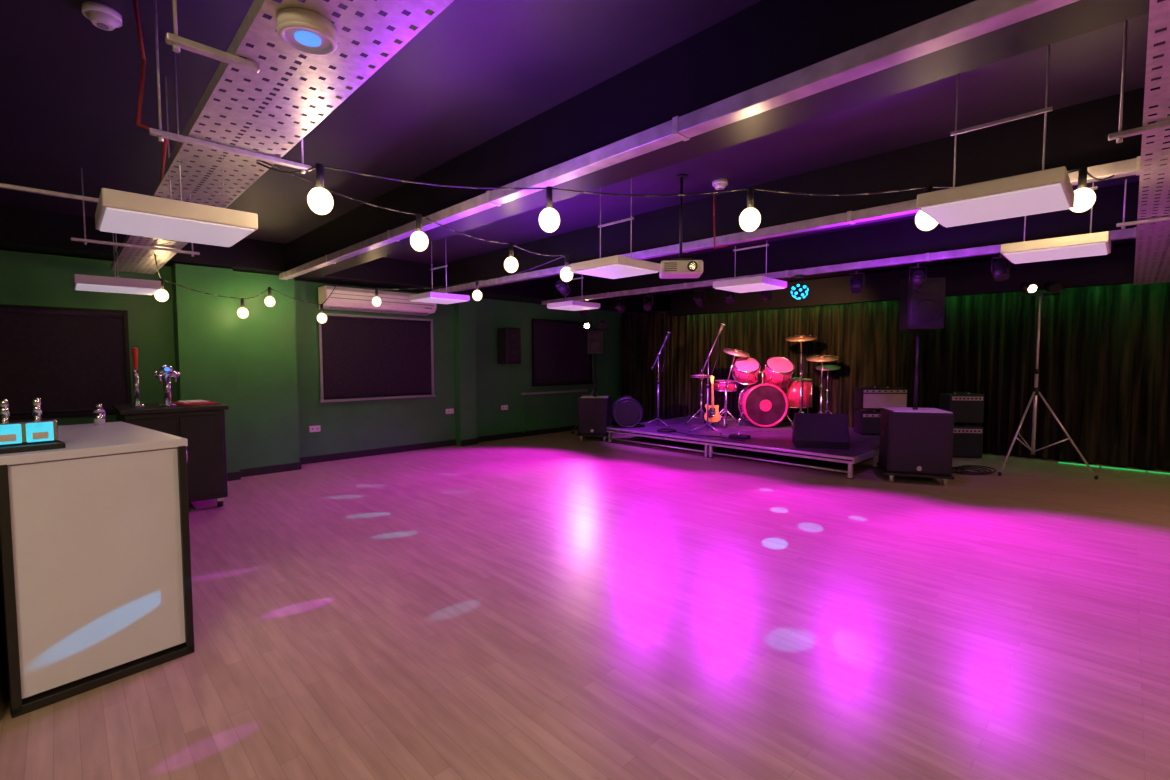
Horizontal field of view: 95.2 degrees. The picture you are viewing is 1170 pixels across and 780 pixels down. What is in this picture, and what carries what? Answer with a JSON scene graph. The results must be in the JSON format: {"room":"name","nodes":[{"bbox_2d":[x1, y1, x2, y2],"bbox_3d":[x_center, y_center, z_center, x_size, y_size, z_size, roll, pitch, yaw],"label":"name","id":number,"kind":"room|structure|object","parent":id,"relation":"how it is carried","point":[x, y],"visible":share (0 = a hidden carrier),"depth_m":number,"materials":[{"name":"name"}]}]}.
{"room":"entertainment venue","nodes":[
{"label":"entertainment venue","id":0,"kind":"room"},
{"bbox_2d":[0,250,621,472],"bbox_3d":[-3.145,-0.465,8.323,15.200,3.000,0.700,-3,4,-44],"label":"wall","id":1,"kind":"structure","parent":0,"point":[262,364],"depth_m":7.19,"materials":[{"name":"green paint"}]},
{"bbox_2d":[0,304,131,420],"bbox_3d":[-5.956,-0.280,5.454,2.025,1.185,0.080,-3,4,-44],"label":"window","id":2,"kind":"structure","parent":1,"relation":"in","point":[73,360],"depth_m":5.77,"materials":[{"name":"black glass"}]},
{"bbox_2d":[309,425,320,431],"bbox_3d":[-3.938,0.566,7.789,0.150,0.090,0.031,-3,4,-44],"label":"wall socket","id":3,"kind":"object","parent":1,"relation":"attached to","point":[317,428],"visible":1,"depth_m":7.79,"materials":[{"name":"white plastic"}]},
{"bbox_2d":[0,205,670,313],"bbox_3d":[-3.111,-1.773,8.073,15.000,0.360,0.600,-3,4,-44],"label":"trim","id":4,"kind":"structure","parent":1,"relation":"attached to","point":[27,230],"depth_m":6.58,"materials":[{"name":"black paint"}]},
{"bbox_2d":[317,313,435,402],"bbox_3d":[-3.222,-0.505,8.414,1.845,1.305,0.080,-3,4,-44],"label":"window","id":5,"kind":"structure","parent":1,"relation":"in","point":[362,357],"depth_m":8.34,"materials":[{"name":"glass"}]},
{"bbox_2d":[318,285,435,315],"bbox_3d":[-3.129,-1.354,8.186,1.700,0.310,0.347,-3,4,-44],"label":"air conditioner","id":6,"kind":"object","parent":1,"relation":"attached to","point":[341,298],"visible":0.82,"depth_m":7.94,"materials":[{"name":"white plastic"}]},
{"bbox_2d":[227,421,617,480],"bbox_3d":[-3.744,1.024,7.660,13.300,0.100,0.522,-3,4,-44],"label":"baseboard","id":7,"kind":"structure","parent":1,"relation":"attached to","point":[231,476],"depth_m":8.45,"materials":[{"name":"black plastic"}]},
{"bbox_2d":[446,408,453,413],"bbox_3d":[-2.362,0.370,9.329,0.150,0.090,0.031,-3,4,-44],"label":"wall socket","id":8,"kind":"object","parent":1,"relation":"attached to","point":[451,410],"visible":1,"depth_m":9.33,"materials":[{"name":"white plastic"}]},
{"bbox_2d":[501,405,507,409],"bbox_3d":[-1.527,0.334,10.149,0.150,0.090,0.031,-3,4,-44],"label":"wall socket","id":9,"kind":"object","parent":1,"relation":"attached to","point":[503,407],"visible":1,"depth_m":10.14,"materials":[{"name":"white plastic"}]},
{"bbox_2d":[497,327,520,363],"bbox_3d":[-1.427,-0.813,9.882,0.340,0.660,0.460,-3,4,-44],"label":"wall speaker","id":10,"kind":"object","parent":1,"relation":"attached to","point":[508,339],"visible":1,"depth_m":9.72,"materials":[{"name":"black plastic"}]},
{"bbox_2d":[521,389,587,432],"bbox_3d":[-0.593,0.416,11.059,1.800,0.785,0.050,-3,4,-44],"label":"dado","id":11,"kind":"object","parent":1,"relation":"attached to","point":[567,391],"visible":1,"depth_m":10.58,"materials":[{"name":"green paint"}]},
{"bbox_2d":[532,319,592,385],"bbox_3d":[-0.447,-0.772,11.130,1.665,1.335,0.080,-3,4,-44],"label":"window","id":12,"kind":"structure","parent":1,"relation":"in","point":[560,356],"depth_m":11.06,"materials":[{"name":"black glass"}]},
{"bbox_3d":[5.823,-1.594,8.801,12.117,0.036,0.904,3,4,39],"label":"track","id":13,"kind":"object","parent":1,"relation":"attached to","visible":0},
{"bbox_2d":[621,300,928,427],"bbox_3d":[3.523,-0.414,10.982,5.959,2.560,0.843,2,4,33],"label":"stage curtain","id":14,"kind":"object","parent":13,"relation":"hanging from","point":[868,342],"visible":0.51,"depth_m":10.92,"materials":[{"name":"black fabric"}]},
{"bbox_2d":[926,282,1169,470],"bbox_3d":[8.045,-0.187,6.923,6.199,2.560,0.208,3,4,44],"label":"stage curtain","id":15,"kind":"object","parent":13,"relation":"hanging from","point":[1104,364],"visible":0.8,"depth_m":7.83,"materials":[{"name":"black fabric"}]},
{"bbox_2d":[0,425,1169,779],"bbox_3d":[1.061,1.321,4.137,15.200,0.100,12.300,-3,4,-44],"label":"floor","id":16,"kind":"structure","parent":0,"point":[558,605],"depth_m":3.02,"materials":[{"name":"wood"}]},
{"bbox_2d":[0,421,194,717],"bbox_3d":[-2.702,0.790,2.842,1.256,1.105,0.665,2,4,37],"label":"bar counter","id":17,"kind":"object","parent":16,"relation":"on","point":[96,580],"depth_m":2.44,"materials":[{"name":"white laminate"},{"name":"black metal"}]},
{"bbox_2d":[0,397,65,453],"bbox_3d":[-2.533,0.151,2.332,0.240,0.228,0.340,2,4,37],"label":"tap tower","id":18,"kind":"object","parent":17,"relation":"on","point":[38,434],"visible":1,"depth_m":2.35,"materials":[{"name":"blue plastic"}]},
{"bbox_2d":[92,404,105,425],"bbox_3d":[-2.956,0.149,3.250,0.060,0.130,0.060,-3,4,-44],"label":"cocktail shaker","id":19,"kind":"object","parent":17,"relation":"on","point":[99,414],"visible":1,"depth_m":3.23,"materials":[{"name":"silver metal"}]},
{"bbox_2d":[112,400,228,506],"bbox_3d":[-4.270,0.673,5.519,0.840,1.040,1.008,-3,4,-44],"label":"bar cabinet","id":20,"kind":"object","parent":16,"relation":"on","point":[203,426],"visible":0.51,"depth_m":5.29,"materials":[{"name":"black wood"}]},
{"bbox_2d":[129,347,144,406],"bbox_3d":[-4.422,-0.126,5.252,0.119,0.586,0.132,0,3,-7],"label":"tap tower","id":21,"kind":"object","parent":20,"relation":"on","point":[134,350],"visible":1,"depth_m":5.24,"materials":[{"name":"silver metal"}]},
{"bbox_2d":[153,365,179,406],"bbox_3d":[-4.179,-0.045,5.342,0.220,0.414,0.170,-3,4,-44],"label":"tap tower","id":22,"kind":"object","parent":20,"relation":"on","point":[166,371],"visible":1,"depth_m":5.33,"materials":[{"name":"silver metal"}]},
{"bbox_2d":[172,400,218,405],"bbox_3d":[-4.123,0.132,5.638,0.500,0.028,0.300,3,4,40],"label":"towel","id":23,"kind":"object","parent":20,"relation":"on","point":[184,402],"visible":0.88,"depth_m":5.56,"materials":[{"name":"red fabric"}]},
{"bbox_2d":[572,321,607,433],"bbox_3d":[0.282,-0.251,10.803,0.779,2.294,0.804,-3,4,-44],"label":"tripod stand","id":24,"kind":"object","parent":16,"relation":"on","point":[602,325],"visible":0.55,"depth_m":10.70,"materials":[{"name":"metal"}]},
{"bbox_2d":[576,395,610,440],"bbox_3d":[0.187,0.516,10.124,0.600,0.840,0.605,1,3,10],"label":"speaker","id":25,"kind":"object","parent":16,"relation":"on","point":[594,412],"visible":0.94,"depth_m":9.85},
{"bbox_2d":[587,331,602,394],"bbox_3d":[0.187,-0.508,10.056,0.280,1.208,0.265,0,3,1],"label":"speaker","id":26,"kind":"object","parent":25,"relation":"on","point":[594,338],"visible":1,"depth_m":9.92},
{"bbox_2d":[606,415,879,478],"bbox_3d":[2.963,0.835,9.268,3.068,0.298,4.250,-3,4,-44],"label":"stage","id":27,"kind":"object","parent":16,"relation":"on","point":[777,439],"visible":0.73,"depth_m":8.33,"materials":[{"name":"metal"}]},
{"bbox_2d":[611,396,642,427],"bbox_3d":[0.756,0.389,9.646,0.540,0.565,0.257,0,3,-4],"label":"case","id":28,"kind":"object","parent":27,"relation":"on","point":[627,412],"visible":1,"depth_m":9.52,"materials":[{"name":"black plastic"}]},
{"bbox_2d":[641,330,670,427],"bbox_3d":[1.384,-0.216,9.839,0.548,1.748,0.496,2,4,28],"label":"microphone stand","id":29,"kind":"object","parent":27,"relation":"on","point":[669,331],"visible":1,"depth_m":9.75,"materials":[{"name":"metal"}]},
{"bbox_2d":[657,428,744,441],"bbox_3d":[1.856,0.713,8.579,0.332,0.032,1.674,-3,4,-44],"label":"coiled cable","id":30,"kind":"object","parent":27,"relation":"on","point":[661,429],"visible":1,"depth_m":8.89,"materials":[{"name":"black rubber"}]},
{"bbox_2d":[689,322,724,433],"bbox_3d":[2.098,-0.214,8.997,0.548,1.839,0.496,2,4,28],"label":"microphone stand","id":31,"kind":"object","parent":27,"relation":"on","point":[722,323],"visible":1,"depth_m":8.91,"materials":[{"name":"metal"}]},
{"bbox_2d":[704,376,722,427],"bbox_3d":[2.302,0.204,9.631,0.322,0.933,0.327,0,3,5],"label":"electric guitar","id":32,"kind":"object","parent":27,"relation":"on","point":[714,416],"visible":0.89,"depth_m":9.60,"materials":[{"name":"brown wood"}]},
{"bbox_2d":[729,433,750,438],"bbox_3d":[2.406,0.712,8.305,0.300,0.070,0.160,2,4,35],"label":"effects pedal","id":33,"kind":"object","parent":27,"relation":"on","point":[739,436],"visible":1,"depth_m":8.24,"materials":[{"name":"black plastic"}]},
{"bbox_2d":[685,334,840,427],"bbox_3d":[3.315,-0.193,10.047,2.907,1.666,1.595,0,3,3],"label":"drum kit","id":34,"kind":"object","parent":27,"relation":"on","point":[765,405],"visible":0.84,"depth_m":9.56,"materials":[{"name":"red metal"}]},
{"bbox_2d":[792,413,849,448],"bbox_3d":[3.319,0.558,7.540,0.696,0.460,0.526,1,3,15],"label":"stage monitor","id":35,"kind":"object","parent":27,"relation":"on","point":[810,430],"visible":1,"depth_m":7.38,"materials":[{"name":"black plastic"}]},
{"bbox_2d":[854,410,880,434],"bbox_3d":[4.833,0.523,8.733,0.720,0.400,0.330,0,3,5],"label":"amplifier","id":36,"kind":"object","parent":27,"relation":"on","point":[865,422],"visible":0.5,"depth_m":8.62,"materials":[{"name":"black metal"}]},
{"bbox_2d":[855,386,907,409],"bbox_3d":[4.833,0.124,8.711,0.720,0.380,0.310,0,3,5],"label":"amplifier","id":37,"kind":"object","parent":36,"relation":"on","point":[876,397],"visible":0.84,"depth_m":8.59,"materials":[{"name":"silver metal"}]},
{"bbox_2d":[877,407,954,485],"bbox_3d":[4.145,0.671,6.727,0.720,0.910,0.725,1,3,21],"label":"speaker","id":38,"kind":"object","parent":16,"relation":"on","point":[914,441],"visible":1,"depth_m":6.42},
{"bbox_2d":[899,277,945,406],"bbox_3d":[4.144,-0.578,6.646,0.420,1.588,0.384,0,3,5],"label":"speaker","id":39,"kind":"object","parent":38,"relation":"on","point":[923,308],"visible":0.94,"depth_m":6.45},
{"bbox_2d":[952,423,983,457],"bbox_3d":[5.834,0.778,8.299,0.500,0.520,0.350,0,3,5],"label":"amplifier","id":40,"kind":"object","parent":16,"relation":"on","point":[967,438],"visible":0.66,"depth_m":8.15,"materials":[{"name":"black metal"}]},
{"bbox_2d":[939,392,984,423],"bbox_3d":[5.834,0.269,8.271,0.500,0.480,0.330,0,3,5],"label":"amplifier","id":41,"kind":"object","parent":40,"relation":"on","point":[966,407],"visible":0.8,"depth_m":8.13,"materials":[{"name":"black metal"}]},
{"bbox_2d":[952,465,995,474],"bbox_3d":[4.963,1.071,7.312,1.106,0.042,0.606,1,4,25],"label":"coiled cable","id":42,"kind":"object","parent":16,"relation":"on","point":[963,468],"visible":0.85,"depth_m":7.18,"materials":[{"name":"black rubber"}]},
{"bbox_2d":[998,282,1097,479],"bbox_3d":[6.043,-0.155,6.945,1.111,2.534,1.008,-3,4,-44],"label":"tripod stand","id":43,"kind":"object","parent":16,"relation":"on","point":[1054,288],"visible":1,"depth_m":7.00,"materials":[{"name":"metal"}]},
{"bbox_2d":[1058,462,1169,473],"bbox_3d":[8.493,1.147,6.212,0.030,0.012,4.480,-3,4,-44],"label":"light","id":44,"kind":"object","parent":16,"relation":"on","point":[1058,462],"visible":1,"depth_m":7.37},
{"bbox_2d":[0,0,1169,296],"bbox_3d":[1.061,-1.774,3.964,15.200,0.100,12.300,-3,4,-44],"label":"ceiling","id":45,"kind":"structure","parent":0,"point":[479,70],"depth_m":3.11,"materials":[{"name":"black paint"}]},
{"bbox_2d":[81,1,121,30],"bbox_3d":[-2.079,-1.599,2.301,0.130,0.065,0.130,-3,4,-44],"label":"smoke detector","id":46,"kind":"object","parent":45,"relation":"attached to","point":[102,16],"visible":1,"depth_m":2.27,"materials":[{"name":"white plastic"}]},
{"bbox_2d":[0,137,224,202],"bbox_3d":[-3.007,-1.375,3.002,1.820,0.590,0.032,-3,4,-44],"label":"hanger","id":47,"kind":"object","parent":45,"relation":"hanging from","point":[2,185],"visible":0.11,"depth_m":3.00,"materials":[{"name":"metal"}]},
{"bbox_2d":[73,233,160,294],"bbox_3d":[-4.467,-1.369,5.076,0.600,0.833,0.600,-3,4,-44],"label":"ceiling light panel","id":48,"kind":"object","parent":45,"relation":"hanging from","point":[81,282],"depth_m":4.96,"materials":[{"name":"white plastic"}]},
{"bbox_2d":[71,168,199,256],"bbox_3d":[-3.701,-1.454,4.420,0.820,0.590,0.032,-3,4,-44],"label":"hanger","id":49,"kind":"object","parent":45,"relation":"hanging from","point":[84,240],"visible":0.91,"depth_m":4.33,"materials":[{"name":"metal"}]},
{"bbox_2d":[133,0,167,179],"bbox_3d":[-1.999,-1.365,2.509,0.102,0.556,0.730,-2,4,-33],"label":"cable","id":50,"kind":"object","parent":45,"relation":"attached to","point":[143,62],"visible":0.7,"depth_m":2.22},
{"bbox_2d":[95,52,257,246],"bbox_3d":[-2.111,-1.238,2.740,0.600,0.833,0.600,-3,4,-44],"label":"ceiling light panel","id":51,"kind":"object","parent":45,"relation":"hanging from","point":[121,212],"depth_m":2.62,"materials":[{"name":"white plastic"}]},
{"bbox_2d":[165,0,259,72],"bbox_3d":[-1.145,-1.301,1.637,0.240,0.584,0.032,-3,4,-44],"label":"hanger","id":52,"kind":"object","parent":45,"relation":"hanging from","point":[177,42],"visible":1,"depth_m":1.62,"materials":[{"name":"metal"}]},
{"bbox_2d":[111,0,453,273],"bbox_3d":[-1.945,-1.143,2.790,0.360,0.050,8.592,-3,4,-44],"label":"cable tray","id":53,"kind":"object","parent":52,"relation":"hanging from","point":[257,30],"visible":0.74,"depth_m":1.93,"materials":[{"name":"metal"}]},
{"bbox_2d":[276,8,337,55],"bbox_3d":[-0.796,-1.023,1.533,0.156,0.044,0.156,-3,4,-44],"label":"ceiling lamp","id":54,"kind":"object","parent":53,"relation":"attached to","point":[305,31],"visible":1,"depth_m":1.50,"materials":[{"name":"white plastic"}]},
{"bbox_2d":[149,0,311,173],"bbox_3d":[-1.569,-1.341,2.396,0.620,0.590,0.032,-3,4,-44],"label":"hanger","id":55,"kind":"object","parent":45,"relation":"hanging from","point":[160,133],"visible":0.88,"depth_m":2.31,"materials":[{"name":"metal"}]},
{"bbox_2d":[409,237,469,303],"bbox_3d":[-1.678,-1.433,6.132,0.500,0.823,0.500,-3,4,-44],"label":"ceiling light panel","id":56,"kind":"object","parent":45,"relation":"hanging from","point":[427,297],"depth_m":6.03,"materials":[{"name":"white plastic"}]},
{"bbox_2d":[547,277,599,310],"bbox_3d":[-0.150,-1.482,7.001,0.500,0.823,0.500,-3,4,-44],"label":"ceiling light panel","id":57,"kind":"object","parent":45,"relation":"hanging from","point":[572,305],"depth_m":6.89,"materials":[{"name":"white plastic"}]},
{"bbox_2d":[570,178,660,278],"bbox_3d":[0.235,-1.320,4.117,0.500,0.823,0.500,-3,4,-44],"label":"ceiling light panel","id":58,"kind":"object","parent":45,"relation":"hanging from","point":[617,266],"depth_m":4.03,"materials":[{"name":"white plastic"}]},
{"bbox_2d":[154,160,1114,320],"bbox_3d":[-1.044,-1.032,4.219,7.695,0.660,3.201,3,4,40],"label":"string lights","id":59,"kind":"object","parent":45,"relation":"hanging from","point":[320,201],"visible":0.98,"depth_m":2.93},
{"bbox_2d":[279,0,1078,279],"bbox_3d":[0.096,-1.232,2.834,0.098,0.078,11.400,-3,4,-44],"label":"ceiling beam","id":60,"kind":"structure","parent":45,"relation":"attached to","point":[976,18],"depth_m":2.15,"materials":[{"name":"metal"}]},
{"bbox_2d":[659,174,702,278],"bbox_3d":[0.787,-1.341,4.365,0.340,0.810,0.300,0,3,5],"label":"ceiling projector","id":61,"kind":"object","parent":45,"relation":"hanging from","point":[680,267],"depth_m":4.28,"materials":[{"name":"white plastic"}]},
{"bbox_2d":[712,179,727,189],"bbox_3d":[1.136,-1.721,4.490,0.130,0.065,0.130,-3,4,-44],"label":"smoke detector","id":62,"kind":"object","parent":45,"relation":"attached to","point":[719,184],"visible":1,"depth_m":4.45,"materials":[{"name":"white plastic"}]},
{"bbox_2d":[713,189,727,248],"bbox_3d":[1.161,-1.444,4.559,0.264,0.488,0.034,-3,4,-44],"label":"cable","id":63,"kind":"object","parent":62,"relation":"hanging from","point":[715,247],"visible":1,"depth_m":4.48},
{"bbox_2d":[286,0,1164,277],"bbox_3d":[0.260,-1.469,2.982,0.360,0.400,11.400,-3,4,-44],"label":"ceiling beam","id":64,"kind":"structure","parent":45,"relation":"attached to","point":[766,41],"depth_m":2.53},
{"bbox_2d":[713,240,786,292],"bbox_3d":[1.565,-1.372,5.044,0.500,0.823,0.500,-3,4,-44],"label":"ceiling light panel","id":65,"kind":"object","parent":45,"relation":"hanging from","point":[757,283],"depth_m":4.95,"materials":[{"name":"white plastic"}]},
{"bbox_2d":[433,153,1168,292],"bbox_3d":[1.644,-1.310,4.353,0.098,0.078,11.400,-3,4,-44],"label":"ceiling beam","id":66,"kind":"structure","parent":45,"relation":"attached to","point":[1129,167],"depth_m":4.25,"materials":[{"name":"metal"}]},
{"bbox_2d":[555,276,570,295],"bbox_3d":[-0.257,-1.243,6.277,0.201,0.275,0.162,-3,4,-44],"label":"stage light","id":67,"kind":"object","parent":66,"relation":"hanging from","point":[564,289],"visible":0.84,"depth_m":6.23,"materials":[{"name":"black plastic"}]},
{"bbox_2d":[438,87,1169,291],"bbox_3d":[1.808,-1.554,4.501,0.360,0.400,11.400,-3,4,-44],"label":"ceiling beam","id":68,"kind":"structure","parent":45,"relation":"attached to","point":[1076,135],"depth_m":3.97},
{"bbox_2d":[541,226,1163,304],"bbox_3d":[3.213,-1.396,5.893,0.098,0.078,11.400,-3,4,-44],"label":"metal beam","id":69,"kind":"structure","parent":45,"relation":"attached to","point":[1131,232],"depth_m":6.07,"materials":[{"name":"metal"}]},
{"bbox_2d":[580,300,588,315],"bbox_3d":[-0.005,-1.405,9.185,0.196,0.277,0.160,-3,4,-44],"label":"stage light","id":70,"kind":"object","parent":69,"relation":"hanging from","point":[582,312],"visible":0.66,"depth_m":9.14,"materials":[{"name":"black plastic"}]},
{"bbox_2d":[614,296,625,312],"bbox_3d":[0.561,-1.375,8.619,0.202,0.272,0.162,-3,4,-44],"label":"stage light","id":71,"kind":"object","parent":69,"relation":"hanging from","point":[619,307],"visible":1,"depth_m":8.58,"materials":[{"name":"black plastic"}]},
{"bbox_2d":[643,293,653,310],"bbox_3d":[0.976,-1.349,8.187,0.193,0.277,0.158,-3,4,-44],"label":"stage light","id":72,"kind":"object","parent":69,"relation":"hanging from","point":[648,304],"visible":1,"depth_m":8.15,"materials":[{"name":"black plastic"}]},
{"bbox_2d":[694,287,704,306],"bbox_3d":[1.612,-1.315,7.551,0.202,0.272,0.159,-3,4,-44],"label":"stage light","id":73,"kind":"object","parent":69,"relation":"hanging from","point":[698,299],"visible":1,"depth_m":7.51,"materials":[{"name":"black plastic"}]},
{"bbox_2d":[724,290,735,303],"bbox_3d":[1.954,-1.293,7.187,0.182,0.277,0.153,-3,4,-44],"label":"stage light","id":74,"kind":"object","parent":69,"relation":"hanging from","point":[729,299],"visible":0.66,"depth_m":7.15,"materials":[{"name":"black plastic"}]},
{"bbox_2d":[760,290,772,300],"bbox_3d":[2.311,-1.281,6.836,0.199,0.262,0.157,-3,4,-44],"label":"stage light","id":75,"kind":"object","parent":69,"relation":"hanging from","point":[766,295],"visible":0.62,"depth_m":6.79,"materials":[{"name":"black plastic"}]},
{"bbox_2d":[791,275,808,298],"bbox_3d":[2.618,-1.250,6.508,0.201,0.291,0.202,-3,4,-44],"label":"light","id":76,"kind":"object","parent":69,"relation":"hanging from","point":[799,291],"visible":1,"depth_m":6.46,"materials":[{"name":"black plastic"}]},
{"bbox_2d":[848,269,864,293],"bbox_3d":[3.075,-1.230,6.047,0.174,0.275,0.152,-3,4,-44],"label":"stage light","id":77,"kind":"object","parent":69,"relation":"hanging from","point":[855,284],"visible":1,"depth_m":6.02,"materials":[{"name":"black plastic"}]},
{"bbox_2d":[909,262,926,288],"bbox_3d":[3.509,-1.206,5.631,0.196,0.276,0.157,-3,4,-44],"label":"stage light","id":78,"kind":"object","parent":69,"relation":"hanging from","point":[918,277],"visible":1,"depth_m":5.60,"materials":[{"name":"black plastic"}]},
{"bbox_2d":[991,253,1009,281],"bbox_3d":[3.985,-1.178,5.122,0.168,0.275,0.159,-3,4,-44],"label":"stage light","id":79,"kind":"object","parent":69,"relation":"hanging from","point":[999,269],"visible":0.84,"depth_m":5.10,"materials":[{"name":"black plastic"}]},
{"bbox_2d":[545,178,1169,299],"bbox_3d":[3.377,-1.640,6.040,0.360,0.400,11.400,-3,4,-44],"label":"ceiling beam","id":80,"kind":"structure","parent":45,"relation":"attached to","point":[908,237],"depth_m":5.86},
{"bbox_2d":[671,242,1169,315],"bbox_3d":[5.862,-1.669,7.993,0.180,0.460,11.100,-3,4,-44],"label":"ceiling beam","id":81,"kind":"structure","parent":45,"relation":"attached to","point":[1116,267],"depth_m":8.15,"materials":[{"name":"black paint"}]},
{"bbox_2d":[917,45,1074,227],"bbox_3d":[1.846,-1.223,2.380,0.500,0.823,0.500,-3,4,-44],"label":"ceiling light panel","id":82,"kind":"object","parent":45,"relation":"hanging from","point":[1049,190],"depth_m":2.30,"materials":[{"name":"white plastic"}]},
{"bbox_2d":[1000,182,1110,263],"bbox_3d":[3.029,-1.281,3.415,0.500,0.823,0.500,-3,4,-44],"label":"ceiling light panel","id":83,"kind":"object","parent":45,"relation":"hanging from","point":[1099,243],"depth_m":3.32,"materials":[{"name":"white plastic"}]},
{"bbox_2d":[1108,20,1169,142],"bbox_3d":[2.458,-1.318,1.994,0.032,0.590,0.700,-3,4,-44],"label":"hanger","id":84,"kind":"object","parent":45,"relation":"hanging from","point":[1120,134],"visible":1,"depth_m":2.21,"materials":[{"name":"metal"}]},
{"bbox_2d":[1116,179,1169,228],"bbox_3d":[3.955,-1.401,3.464,0.032,0.590,0.700,-3,4,-44],"label":"hanger","id":85,"kind":"object","parent":45,"relation":"hanging from","point":[1122,225],"visible":0.9,"depth_m":3.67,"materials":[{"name":"metal"}]},
{"bbox_3d":[1.102,-1.244,0.664,0.032,0.590,0.700,-3,4,-44],"label":"hanger","id":86,"kind":"object","parent":45,"relation":"hanging from","visible":0},
{"bbox_2d":[1134,0,1169,284],"bbox_3d":[3.954,-1.184,3.531,8.976,0.050,0.420,-3,4,-44],"label":"cable tray","id":87,"kind":"object","parent":86,"relation":"hanging from","point":[1159,13],"visible":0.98,"depth_m":2.60,"materials":[{"name":"metal"}]}
]}

